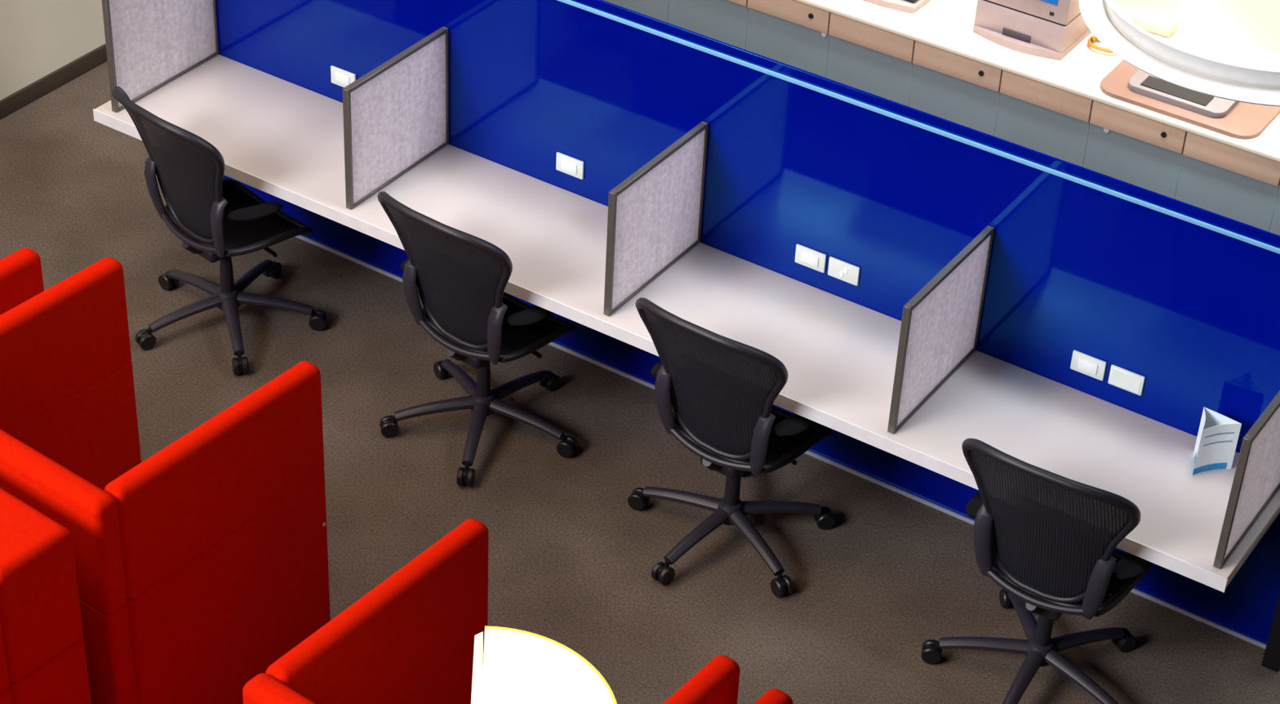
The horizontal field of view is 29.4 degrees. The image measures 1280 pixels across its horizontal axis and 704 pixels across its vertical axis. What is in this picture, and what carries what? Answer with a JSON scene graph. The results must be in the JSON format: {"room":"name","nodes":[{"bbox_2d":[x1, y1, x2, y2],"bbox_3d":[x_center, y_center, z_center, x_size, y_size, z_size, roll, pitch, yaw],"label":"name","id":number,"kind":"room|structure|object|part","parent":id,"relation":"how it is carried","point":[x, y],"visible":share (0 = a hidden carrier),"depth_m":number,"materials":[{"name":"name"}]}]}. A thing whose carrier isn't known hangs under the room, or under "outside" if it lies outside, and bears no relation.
{"room":"open-plan office","nodes":[
{"label":"open-plan office","id":0,"kind":"room"},
{"bbox_2d":[0,0,105,100],"bbox_3d":[-3.550,-3.152,7.929,0.120,6.800,11.000,23,40,25],"label":"wall","id":1,"kind":"structure","parent":0,"point":[38,37],"depth_m":10.94,"materials":[{"name":"beige paint"}]},
{"bbox_2d":[0,44,106,119],"bbox_3d":[-3.668,-0.376,9.816,0.015,0.085,10.900,23,40,25],"label":"baseboard","id":2,"kind":"structure","parent":1,"relation":"attached to","point":[96,57],"depth_m":11.07,"materials":[{"name":"brown wood"}]},
{"bbox_2d":[0,61,1279,703],"bbox_3d":[0.558,1.416,7.752,10.120,0.060,11.000,23,40,25],"label":"floor","id":3,"kind":"structure","parent":0,"point":[571,562],"depth_m":8.84,"materials":[{"name":"carpet"}]},
{"bbox_2d":[0,247,44,315],"bbox_3d":[-2.510,0.266,7.886,0.915,1.385,0.880,26,41,28],"label":"sofa","id":4,"kind":"object","parent":3,"relation":"on","point":[21,279],"visible":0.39,"depth_m":7.53,"materials":[{"name":"red fabric"}]},
{"bbox_2d":[0,487,91,703],"bbox_3d":[-2.219,1.086,6.761,0.915,1.385,1.060,26,41,28],"label":"sofa","id":5,"kind":"object","parent":3,"relation":"on","point":[43,658],"visible":1,"depth_m":6.52,"materials":[{"name":"red fabric"}]},
{"bbox_3d":[-1.964,1.262,6.448,0.078,1.285,0.800,26,41,28],"label":"panel","id":6,"kind":"part","parent":5,"relation":"part of","materials":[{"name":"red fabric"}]},
{"bbox_2d":[0,257,330,703],"bbox_3d":[-1.584,0.617,7.465,0.918,1.385,0.880,26,41,28],"label":"sofa","id":7,"kind":"object","parent":3,"relation":"on","point":[201,562],"visible":0.89,"depth_m":7.16,"materials":[{"name":"red fabric"}]},
{"bbox_3d":[-1.825,0.751,7.174,0.915,1.285,0.085,26,41,28],"label":"panel","id":8,"kind":"part","parent":7,"relation":"part of","materials":[{"name":"red fabric"}]},
{"bbox_3d":[-1.891,0.399,7.662,0.078,1.285,0.800,26,41,28],"label":"panel","id":9,"kind":"part","parent":7,"relation":"part of","materials":[{"name":"red fabric"}]},
{"bbox_3d":[-1.227,0.719,7.264,0.078,1.285,0.800,26,41,28],"label":"panel","id":10,"kind":"part","parent":7,"relation":"part of","materials":[{"name":"red fabric"}]},
{"bbox_2d":[111,86,327,375],"bbox_3d":[-1.625,-0.576,9.372,0.734,1.104,0.750,31,44,33],"label":"office chair","id":11,"kind":"object","parent":3,"relation":"on","point":[215,219],"visible":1,"depth_m":9.32,"materials":[{"name":"black plastic"}]},
{"bbox_3d":[-1.758,-0.666,9.089,0.597,0.642,0.236,31,44,33],"label":"frame","id":12,"kind":"part","parent":11,"relation":"part of","materials":[{"name":"plastic"}]},
{"bbox_3d":[-1.776,-0.153,9.543,0.306,0.081,0.055,-19,41,-27],"label":"leg","id":13,"kind":"part","parent":11,"relation":"part of","materials":[{"name":"black plastic"}]},
{"bbox_3d":[-1.764,-0.276,9.717,0.306,0.081,0.055,27,42,30],"label":"leg","id":14,"kind":"part","parent":11,"relation":"part of","materials":[{"name":"black plastic"}]},
{"bbox_3d":[-1.578,-0.101,9.485,0.055,0.081,0.306,-7,37,-13],"label":"leg","id":15,"kind":"part","parent":11,"relation":"part of","materials":[{"name":"black plastic"}]},
{"bbox_3d":[-1.571,-0.505,9.460,0.504,0.096,0.409,31,44,33],"label":"seat frame","id":16,"kind":"part","parent":11,"relation":"part of","materials":[{"name":"plastic"}]},
{"bbox_3d":[-1.558,-0.300,9.766,0.055,0.081,0.306,15,37,16],"label":"leg","id":17,"kind":"part","parent":11,"relation":"part of","materials":[{"name":"black plastic"}]},
{"bbox_3d":[-1.571,-0.503,9.462,0.476,0.071,0.381,31,44,33],"label":"seat","id":18,"kind":"part","parent":11,"relation":"part of","materials":[{"name":"black fabric"}]},
{"bbox_3d":[-1.443,-0.192,9.623,0.306,0.081,0.055,4,36,1],"label":"leg","id":19,"kind":"part","parent":11,"relation":"part of","materials":[{"name":"black plastic"}]},
{"bbox_2d":[377,191,578,486],"bbox_3d":[-0.549,-0.173,8.889,0.750,1.104,0.742,26,42,29],"label":"office chair","id":20,"kind":"object","parent":3,"relation":"on","point":[460,278],"visible":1,"depth_m":8.78,"materials":[{"name":"plastic"}]},
{"bbox_3d":[-0.764,0.211,9.111,0.306,0.081,0.055,-4,36,-10],"label":"leg","id":21,"kind":"part","parent":20,"relation":"part of","materials":[{"name":"black plastic"}]},
{"bbox_3d":[-0.702,-0.254,8.593,0.597,0.642,0.236,26,42,29],"label":"frame","id":22,"kind":"part","parent":20,"relation":"part of","materials":[{"name":"plastic"}]},
{"bbox_3d":[-0.673,0.102,9.271,0.055,0.081,0.306,-16,40,-24],"label":"leg","id":23,"kind":"part","parent":20,"relation":"part of","materials":[{"name":"black plastic"}]},
{"bbox_3d":[-0.609,0.301,8.996,0.055,0.081,0.306,6,36,4],"label":"leg","id":24,"kind":"part","parent":20,"relation":"part of","materials":[{"name":"black plastic"}]},
{"bbox_3d":[-0.538,-0.103,8.981,0.476,0.071,0.381,26,42,29],"label":"seat","id":25,"kind":"part","parent":20,"relation":"part of","materials":[{"name":"black fabric"}]},
{"bbox_3d":[-0.538,-0.106,8.980,0.504,0.096,0.409,26,42,29],"label":"seat frame","id":26,"kind":"part","parent":20,"relation":"part of","materials":[{"name":"plastic"}]},
{"bbox_3d":[-0.462,0.125,9.254,0.055,0.081,0.306,30,44,33],"label":"leg","id":27,"kind":"part","parent":20,"relation":"part of","materials":[{"name":"black plastic"}]},
{"bbox_3d":[-0.423,0.248,9.084,0.306,0.081,0.055,17,38,19],"label":"leg","id":28,"kind":"part","parent":20,"relation":"part of","materials":[{"name":"black plastic"}]},
{"bbox_2d":[242,518,739,703],"bbox_3d":[-0.395,1.361,6.515,0.915,1.385,0.880,26,41,28],"label":"sofa","id":29,"kind":"object","parent":3,"relation":"on","point":[409,639],"visible":0.98,"depth_m":6.42,"materials":[{"name":"red fabric"}]},
{"bbox_3d":[-0.635,1.495,6.223,0.915,1.285,0.085,26,41,28],"label":"panel","id":30,"kind":"part","parent":29,"relation":"part of","materials":[{"name":"red fabric"}]},
{"bbox_3d":[-0.700,1.142,6.711,0.078,1.285,0.800,26,41,28],"label":"panel","id":31,"kind":"part","parent":29,"relation":"part of","materials":[{"name":"red fabric"}]},
{"bbox_3d":[-0.037,1.462,6.313,0.078,1.285,0.800,26,41,28],"label":"panel","id":32,"kind":"part","parent":29,"relation":"part of","materials":[{"name":"red fabric"}]},
{"bbox_2d":[471,625,617,703],"bbox_3d":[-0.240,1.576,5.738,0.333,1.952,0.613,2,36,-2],"label":"table","id":33,"kind":"object","parent":3,"relation":"on","point":[520,666],"visible":1,"depth_m":5.32,"materials":[{"name":"laminate"}]},
{"bbox_2d":[603,0,669,22],"bbox_3d":[0.103,-1.676,11.384,0.412,0.708,0.604,23,40,25],"label":"base cabinet","id":34,"kind":"object","parent":3,"relation":"on","point":[656,9],"visible":0.02,"depth_m":11.11,"materials":[{"name":"grey"}]},
{"bbox_2d":[793,0,1279,162],"bbox_3d":[1.555,-1.447,10.532,3.740,0.028,0.817,23,40,25],"label":"countertop","id":35,"kind":"structure","parent":34,"relation":"on","point":[947,25],"depth_m":10.29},
{"bbox_2d":[862,0,930,13],"bbox_3d":[1.066,-1.635,10.648,0.455,0.100,0.338,23,40,25],"label":"tray","id":36,"kind":"object","parent":35,"relation":"on","point":[908,6],"visible":1,"depth_m":10.51,"materials":[{"name":"white plastic"}]},
{"bbox_2d":[973,0,1091,60],"bbox_3d":[1.676,-1.528,10.269,0.410,0.420,0.375,23,40,25],"label":"coffee machine","id":37,"kind":"object","parent":35,"relation":"on","point":[1045,28],"visible":0.93,"depth_m":10.21,"materials":[{"name":"white plastic"}]},
{"bbox_3d":[1.582,-1.329,10.259,0.130,0.032,0.008,23,40,25],"label":"tray handle","id":38,"kind":"part","parent":37,"relation":"part of","materials":[{"name":"grey plastic"}]},
{"bbox_2d":[1087,35,1113,53],"bbox_3d":[1.965,-1.322,10.328,0.151,0.034,0.217,1,36,-3],"label":"cable","id":39,"kind":"object","parent":35,"relation":"on","point":[1091,39],"visible":0.37,"depth_m":10.27,"materials":[{"name":"plastic"}]},
{"bbox_2d":[1132,8,1178,37],"bbox_3d":[2.208,-1.408,10.459,0.180,0.050,0.100,23,40,25],"label":"box","id":40,"kind":"object","parent":35,"relation":"on","point":[1149,21],"visible":0.91,"depth_m":10.43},
{"bbox_2d":[1099,59,1279,138],"bbox_3d":[2.257,-1.063,9.981,0.690,0.050,0.410,23,40,25],"label":"tray","id":41,"kind":"object","parent":35,"relation":"on","point":[1126,82],"visible":0.59,"depth_m":9.89,"materials":[{"name":"beige plastic"}]},
{"bbox_2d":[667,0,748,49],"bbox_3d":[0.450,-1.533,11.210,0.412,0.708,0.598,23,40,25],"label":"base cabinet","id":42,"kind":"object","parent":3,"relation":"on","point":[726,21],"visible":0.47,"depth_m":10.93,"materials":[{"name":"grey"}]},
{"bbox_3d":[0.304,-1.641,10.835,0.407,0.106,0.019,23,40,25],"label":"drawer","id":43,"kind":"part","parent":42,"relation":"part of","materials":[{"name":"brown wood"}]},
{"bbox_2d":[627,297,835,597],"bbox_3d":[0.321,0.212,8.416,0.749,1.104,0.736,25,41,27],"label":"office chair","id":44,"kind":"object","parent":3,"relation":"on","point":[722,391],"visible":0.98,"depth_m":8.28,"materials":[{"name":"plastic"}]},
{"bbox_3d":[0.156,0.523,8.743,0.306,0.081,0.055,17,38,18],"label":"leg","id":45,"kind":"part","parent":44,"relation":"part of","materials":[{"name":"black plastic"}]},
{"bbox_3d":[0.199,0.646,8.575,0.055,0.081,0.306,29,43,32],"label":"leg","id":46,"kind":"part","parent":44,"relation":"part of","materials":[{"name":"black plastic"}]},
{"bbox_3d":[0.212,0.124,8.133,0.597,0.642,0.236,25,41,27],"label":"frame","id":47,"kind":"part","parent":44,"relation":"part of","materials":[{"name":"plastic"}]},
{"bbox_3d":[0.368,0.271,8.525,0.476,0.071,0.381,25,41,27],"label":"seat","id":48,"kind":"part","parent":44,"relation":"part of","materials":[{"name":"black fabric"}]},
{"bbox_3d":[0.368,0.269,8.524,0.504,0.096,0.409,25,41,27],"label":"seat frame","id":49,"kind":"part","parent":44,"relation":"part of","materials":[{"name":"plastic"}]},
{"bbox_3d":[0.411,0.667,8.561,0.055,0.081,0.306,-17,40,-25],"label":"leg","id":50,"kind":"part","parent":44,"relation":"part of","materials":[{"name":"black plastic"}]},
{"bbox_3d":[0.499,0.558,8.721,0.306,0.081,0.055,-5,36,-11],"label":"leg","id":51,"kind":"part","parent":44,"relation":"part of","materials":[{"name":"black plastic"}]},
{"bbox_2d":[215,0,1279,671],"bbox_3d":[0.227,-0.431,8.912,4.830,1.567,0.170,23,40,25],"label":"wall","id":52,"kind":"structure","parent":3,"relation":"on","point":[1180,296],"depth_m":8.48,"materials":[{"name":"blue paint"}]},
{"bbox_2d":[330,65,355,87],"bbox_3d":[-1.167,-1.073,9.592,0.122,0.076,0.016,23,40,25],"label":"wall socket","id":53,"kind":"object","parent":52,"relation":"attached to","point":[340,77],"visible":0.77,"depth_m":9.58,"materials":[{"name":"white plastic"}]},
{"bbox_2d":[555,151,584,179],"bbox_3d":[-0.263,-0.695,9.132,0.122,0.076,0.016,23,40,25],"label":"wall socket","id":54,"kind":"object","parent":52,"relation":"attached to","point":[566,164],"visible":1,"depth_m":9.12,"materials":[{"name":"white plastic"}]},
{"bbox_2d":[93,54,1279,592],"bbox_3d":[0.005,-0.169,8.827,4.731,0.250,0.635,23,40,25],"label":"desktop","id":55,"kind":"object","parent":52,"relation":"attached to","point":[282,139],"visible":0.74,"depth_m":8.58,"materials":[{"name":"white laminate"}]},
{"bbox_2d":[101,0,218,112],"bbox_3d":[-1.877,-1.281,9.591,0.026,0.505,0.600,23,40,25],"label":"divider","id":56,"kind":"object","parent":55,"relation":"on","point":[150,44],"visible":1,"depth_m":9.59,"materials":[{"name":"grey fabric"}]},
{"bbox_3d":[-2.037,-1.145,9.389,0.026,0.505,0.017,23,40,25],"label":"frame post","id":57,"kind":"part","parent":56,"relation":"part of","materials":[{"name":"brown metal"}]},
{"bbox_3d":[-1.887,-1.083,9.735,0.026,0.014,0.571,23,40,25],"label":"frame rail","id":58,"kind":"part","parent":56,"relation":"part of","materials":[{"name":"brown metal"}]},
{"bbox_3d":[-1.716,-1.418,9.795,0.026,0.505,0.012,23,40,25],"label":"frame post","id":59,"kind":"part","parent":56,"relation":"part of","materials":[{"name":"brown metal"}]},
{"bbox_2d":[342,26,448,209],"bbox_3d":[-0.903,-0.874,9.095,0.026,0.505,0.600,23,40,25],"label":"divider","id":60,"kind":"object","parent":55,"relation":"on","point":[396,114],"visible":1,"depth_m":9.07,"materials":[{"name":"grey fabric"}]},
{"bbox_3d":[-1.063,-0.738,8.892,0.026,0.505,0.017,23,40,25],"label":"frame post","id":61,"kind":"part","parent":60,"relation":"part of","materials":[{"name":"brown metal"}]},
{"bbox_3d":[-0.891,-1.073,8.954,0.026,0.017,0.571,23,40,25],"label":"frame rail","id":62,"kind":"part","parent":60,"relation":"part of","materials":[{"name":"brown metal"}]},
{"bbox_3d":[-0.913,-0.675,9.239,0.026,0.014,0.571,23,40,25],"label":"frame rail","id":63,"kind":"part","parent":60,"relation":"part of","materials":[{"name":"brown metal"}]},
{"bbox_3d":[-0.742,-1.011,9.299,0.026,0.505,0.012,23,40,25],"label":"frame post","id":64,"kind":"part","parent":60,"relation":"part of","materials":[{"name":"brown metal"}]},
{"bbox_2d":[603,120,708,315],"bbox_3d":[0.058,-0.472,8.605,0.026,0.505,0.600,23,40,25],"label":"divider","id":65,"kind":"object","parent":55,"relation":"on","point":[655,215],"visible":1,"depth_m":8.58,"materials":[{"name":"grey fabric"}]},
{"bbox_3d":[-0.102,-0.336,8.403,0.026,0.505,0.017,23,40,25],"label":"frame post","id":66,"kind":"part","parent":65,"relation":"part of","materials":[{"name":"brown metal"}]},
{"bbox_3d":[0.048,-0.274,8.749,0.026,0.014,0.571,23,40,25],"label":"frame rail","id":67,"kind":"part","parent":65,"relation":"part of","materials":[{"name":"brown metal"}]},
{"bbox_3d":[0.070,-0.671,8.465,0.026,0.017,0.571,23,40,25],"label":"frame rail","id":68,"kind":"part","parent":65,"relation":"part of","materials":[{"name":"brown metal"}]},
{"bbox_3d":[0.219,-0.609,8.809,0.026,0.505,0.012,23,40,25],"label":"frame post","id":69,"kind":"part","parent":65,"relation":"part of","materials":[{"name":"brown metal"}]},
{"bbox_2d":[887,225,994,434],"bbox_3d":[1.003,-0.077,8.123,0.026,0.505,0.600,23,40,25],"label":"divider","id":70,"kind":"object","parent":55,"relation":"on","point":[940,327],"visible":1,"depth_m":8.09,"materials":[{"name":"grey fabric"}]},
{"bbox_3d":[0.843,0.059,7.921,0.026,0.505,0.017,23,40,25],"label":"frame post","id":71,"kind":"part","parent":70,"relation":"part of","materials":[{"name":"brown metal"}]},
{"bbox_3d":[0.994,0.121,8.268,0.026,0.014,0.571,23,40,25],"label":"frame rail","id":72,"kind":"part","parent":70,"relation":"part of","materials":[{"name":"brown metal"}]},
{"bbox_3d":[1.015,-0.276,7.984,0.026,0.017,0.571,23,40,25],"label":"frame rail","id":73,"kind":"part","parent":70,"relation":"part of","materials":[{"name":"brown metal"}]},
{"bbox_3d":[1.164,-0.214,8.328,0.026,0.505,0.012,23,40,25],"label":"frame post","id":74,"kind":"part","parent":70,"relation":"part of","materials":[{"name":"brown metal"}]},
{"bbox_2d":[1192,406,1241,475],"bbox_3d":[1.855,0.305,7.928,0.136,0.185,0.121,23,40,25],"label":"brochure","id":75,"kind":"object","parent":55,"relation":"on","point":[1218,434],"visible":1,"depth_m":7.93,"materials":[{"name":"white paper"}]},
{"bbox_2d":[1213,390,1279,568],"bbox_3d":[1.964,0.325,7.634,0.026,0.505,0.600,23,40,25],"label":"divider","id":76,"kind":"object","parent":55,"relation":"on","point":[1256,479],"visible":1,"depth_m":7.53,"materials":[{"name":"grey fabric"}]},
{"bbox_3d":[1.804,0.461,7.431,0.026,0.505,0.017,23,40,25],"label":"frame post","id":77,"kind":"part","parent":76,"relation":"part of","materials":[{"name":"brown metal"}]},
{"bbox_3d":[1.955,0.523,7.778,0.026,0.014,0.571,23,40,25],"label":"frame rail","id":78,"kind":"part","parent":76,"relation":"part of","materials":[{"name":"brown metal"}]},
{"bbox_3d":[1.976,0.126,7.494,0.026,0.017,0.571,23,40,25],"label":"frame rail","id":79,"kind":"part","parent":76,"relation":"part of","materials":[{"name":"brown metal"}]},
{"bbox_3d":[0.171,0.184,9.383,4.766,0.014,0.012,23,40,25],"label":"floor trim","id":80,"kind":"part","parent":52,"relation":"part of","materials":[{"name":"metal"}]},
{"bbox_2d":[795,244,826,272],"bbox_3d":[0.606,-0.332,8.689,0.122,0.076,0.016,23,40,25],"label":"wall socket","id":81,"kind":"object","parent":52,"relation":"attached to","point":[804,255],"visible":1,"depth_m":8.68,"materials":[{"name":"white plastic"}]},
{"bbox_2d":[827,256,860,285],"bbox_3d":[0.720,-0.285,8.632,0.122,0.076,0.014,23,40,25],"label":"wall socket","id":82,"kind":"object","parent":52,"relation":"attached to","point":[837,268],"visible":1,"depth_m":8.63,"materials":[{"name":"white plastic"}]},
{"bbox_3d":[0.238,-1.048,8.504,4.766,0.017,0.009,23,40,25],"label":"trim","id":83,"kind":"part","parent":52,"relation":"part of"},
{"bbox_2d":[1070,349,1106,380],"bbox_3d":[1.510,0.046,8.228,0.122,0.076,0.016,23,40,25],"label":"wall socket","id":84,"kind":"object","parent":52,"relation":"attached to","point":[1084,363],"visible":1,"depth_m":8.22,"materials":[{"name":"white plastic"}]},
{"bbox_2d":[1107,364,1145,395],"bbox_3d":[1.628,0.094,8.170,0.122,0.076,0.012,23,40,25],"label":"wall socket","id":85,"kind":"object","parent":52,"relation":"attached to","point":[1120,377],"visible":1,"depth_m":8.16,"materials":[{"name":"white plastic"}]},
{"bbox_3d":[2.196,0.815,8.193,0.060,0.550,0.170,23,40,25],"label":"post","id":86,"kind":"part","parent":52,"relation":"part of","materials":[{"name":"black plastic"}]},
{"bbox_2d":[753,688,792,703],"bbox_3d":[0.397,1.753,6.025,0.915,1.385,0.880,26,41,28],"label":"sofa","id":87,"kind":"object","parent":3,"relation":"on","point":[773,695],"visible":1,"depth_m":6.08,"materials":[{"name":"red fabric"}]},
{"bbox_2d":[745,0,831,77],"bbox_3d":[0.794,-1.388,11.032,0.412,0.708,0.604,23,40,25],"label":"base cabinet","id":88,"kind":"object","parent":3,"relation":"on","point":[788,32],"visible":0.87,"depth_m":10.73,"materials":[{"name":"grey"}]},
{"bbox_3d":[0.650,-1.497,10.659,0.407,0.106,0.019,23,40,25],"label":"drawer","id":89,"kind":"part","parent":88,"relation":"part of","materials":[{"name":"brown wood"}]},
{"bbox_2d":[825,13,915,106],"bbox_3d":[1.141,-1.245,10.858,0.412,0.708,0.598,23,40,25],"label":"base cabinet","id":90,"kind":"object","parent":3,"relation":"on","point":[861,56],"visible":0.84,"depth_m":10.55,"materials":[{"name":"grey laminate"}]},
{"bbox_3d":[0.995,-1.353,10.483,0.407,0.106,0.019,23,40,25],"label":"drawer","id":91,"kind":"part","parent":90,"relation":"part of","materials":[{"name":"brown wood"}]},
{"bbox_2d":[908,40,1003,136],"bbox_3d":[1.484,-1.099,10.680,0.412,0.708,0.604,23,40,25],"label":"base cabinet","id":92,"kind":"object","parent":3,"relation":"on","point":[945,85],"visible":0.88,"depth_m":10.37,"materials":[{"name":"grey laminate"}]},
{"bbox_3d":[1.340,-1.208,10.308,0.407,0.106,0.019,23,40,25],"label":"drawer","id":93,"kind":"part","parent":92,"relation":"part of","materials":[{"name":"beige wood"}]},
{"bbox_2d":[920,438,1151,703],"bbox_3d":[1.349,0.653,7.877,0.751,1.104,0.730,22,40,24],"label":"office chair","id":94,"kind":"object","parent":3,"relation":"on","point":[1050,540],"visible":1,"depth_m":7.71,"materials":[{"name":"plastic"}]},
{"bbox_3d":[1.158,0.980,8.180,0.306,0.081,0.055,8,36,7],"label":"leg","id":95,"kind":"part","parent":94,"relation":"part of","materials":[{"name":"black plastic"}]},
{"bbox_3d":[1.312,0.900,8.304,0.055,0.081,0.306,-2,36,-8],"label":"leg","id":96,"kind":"part","parent":94,"relation":"part of","materials":[{"name":"black plastic"}]},
{"bbox_3d":[1.250,1.095,8.026,0.055,0.081,0.306,19,39,21],"label":"leg","id":97,"kind":"part","parent":94,"relation":"part of","materials":[{"name":"black plastic"}]},
{"bbox_3d":[1.240,0.563,7.597,0.597,0.642,0.236,22,40,24],"label":"frame","id":98,"kind":"part","parent":94,"relation":"part of","materials":[{"name":"plastic"}]},
{"bbox_3d":[1.380,0.702,7.998,0.476,0.071,0.381,22,40,24],"label":"seat","id":99,"kind":"part","parent":94,"relation":"part of","materials":[{"name":"black fabric"}]},
{"bbox_3d":[1.380,0.700,7.997,0.504,0.096,0.409,22,40,24],"label":"seat frame","id":100,"kind":"part","parent":94,"relation":"part of","materials":[{"name":"plastic"}]},
{"bbox_3d":[1.461,1.086,8.055,0.055,0.081,0.306,-27,46,-35],"label":"leg","id":101,"kind":"part","parent":94,"relation":"part of","materials":[{"name":"black plastic"}]},
{"bbox_3d":[1.499,0.965,8.226,0.306,0.081,0.055,-14,39,-22],"label":"leg","id":102,"kind":"part","parent":94,"relation":"part of","materials":[{"name":"black plastic"}]},
{"bbox_2d":[994,70,1093,166],"bbox_3d":[1.831,-0.956,10.506,0.412,0.708,0.598,23,40,25],"label":"base cabinet","id":103,"kind":"object","parent":3,"relation":"on","point":[1051,121],"visible":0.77,"depth_m":10.20,"materials":[{"name":"grey laminate"}]},
{"bbox_3d":[1.685,-1.064,10.132,0.407,0.106,0.019,23,40,25],"label":"drawer","id":104,"kind":"part","parent":103,"relation":"part of","materials":[{"name":"beige wood"}]},
{"bbox_2d":[1082,100,1187,199],"bbox_3d":[2.175,-0.810,10.328,0.412,0.708,0.604,23,40,25],"label":"base cabinet","id":105,"kind":"object","parent":3,"relation":"on","point":[1137,150],"visible":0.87,"depth_m":10.02,"materials":[{"name":"grey laminate"}]},
{"bbox_2d":[1103,128,1110,133],"bbox_3d":[1.922,-0.914,10.052,0.025,0.026,0.008,23,40,25],"label":"bumper cover","id":106,"kind":"object","parent":105,"relation":"attached to","point":[1106,131],"visible":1,"depth_m":10.05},
{"bbox_3d":[2.031,-0.920,9.956,0.407,0.106,0.019,23,40,25],"label":"drawer","id":107,"kind":"part","parent":105,"relation":"part of","materials":[{"name":"beige wood"}]},
{"bbox_2d":[1174,132,1279,231],"bbox_3d":[2.522,-0.667,10.155,0.412,0.708,0.598,23,40,25],"label":"base cabinet","id":108,"kind":"object","parent":3,"relation":"on","point":[1225,180],"visible":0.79,"depth_m":9.85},
{"bbox_3d":[2.376,-0.775,9.780,0.407,0.106,0.019,23,40,25],"label":"drawer","id":109,"kind":"part","parent":108,"relation":"part of","materials":[{"name":"beige wood"}]},
{"bbox_2d":[1269,186,1279,235],"bbox_3d":[2.865,-0.521,9.977,0.412,0.708,0.604,23,40,25],"label":"base cabinet","id":110,"kind":"object","parent":3,"relation":"on","point":[1275,225],"visible":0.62,"depth_m":9.81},
{"bbox_2d":[1079,0,1279,106],"bbox_3d":[2.420,-2.644,8.357,1.328,3.400,1.328,23,40,25],"label":"lamp","id":111,"kind":"object","parent":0,"point":[1164,60],"visible":1,"depth_m":8.93,"materials":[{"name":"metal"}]},
{"bbox_2d":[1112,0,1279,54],"bbox_3d":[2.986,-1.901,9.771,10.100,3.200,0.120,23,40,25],"label":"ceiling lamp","id":112,"kind":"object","parent":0,"point":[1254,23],"depth_m":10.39,"materials":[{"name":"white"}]}
]}

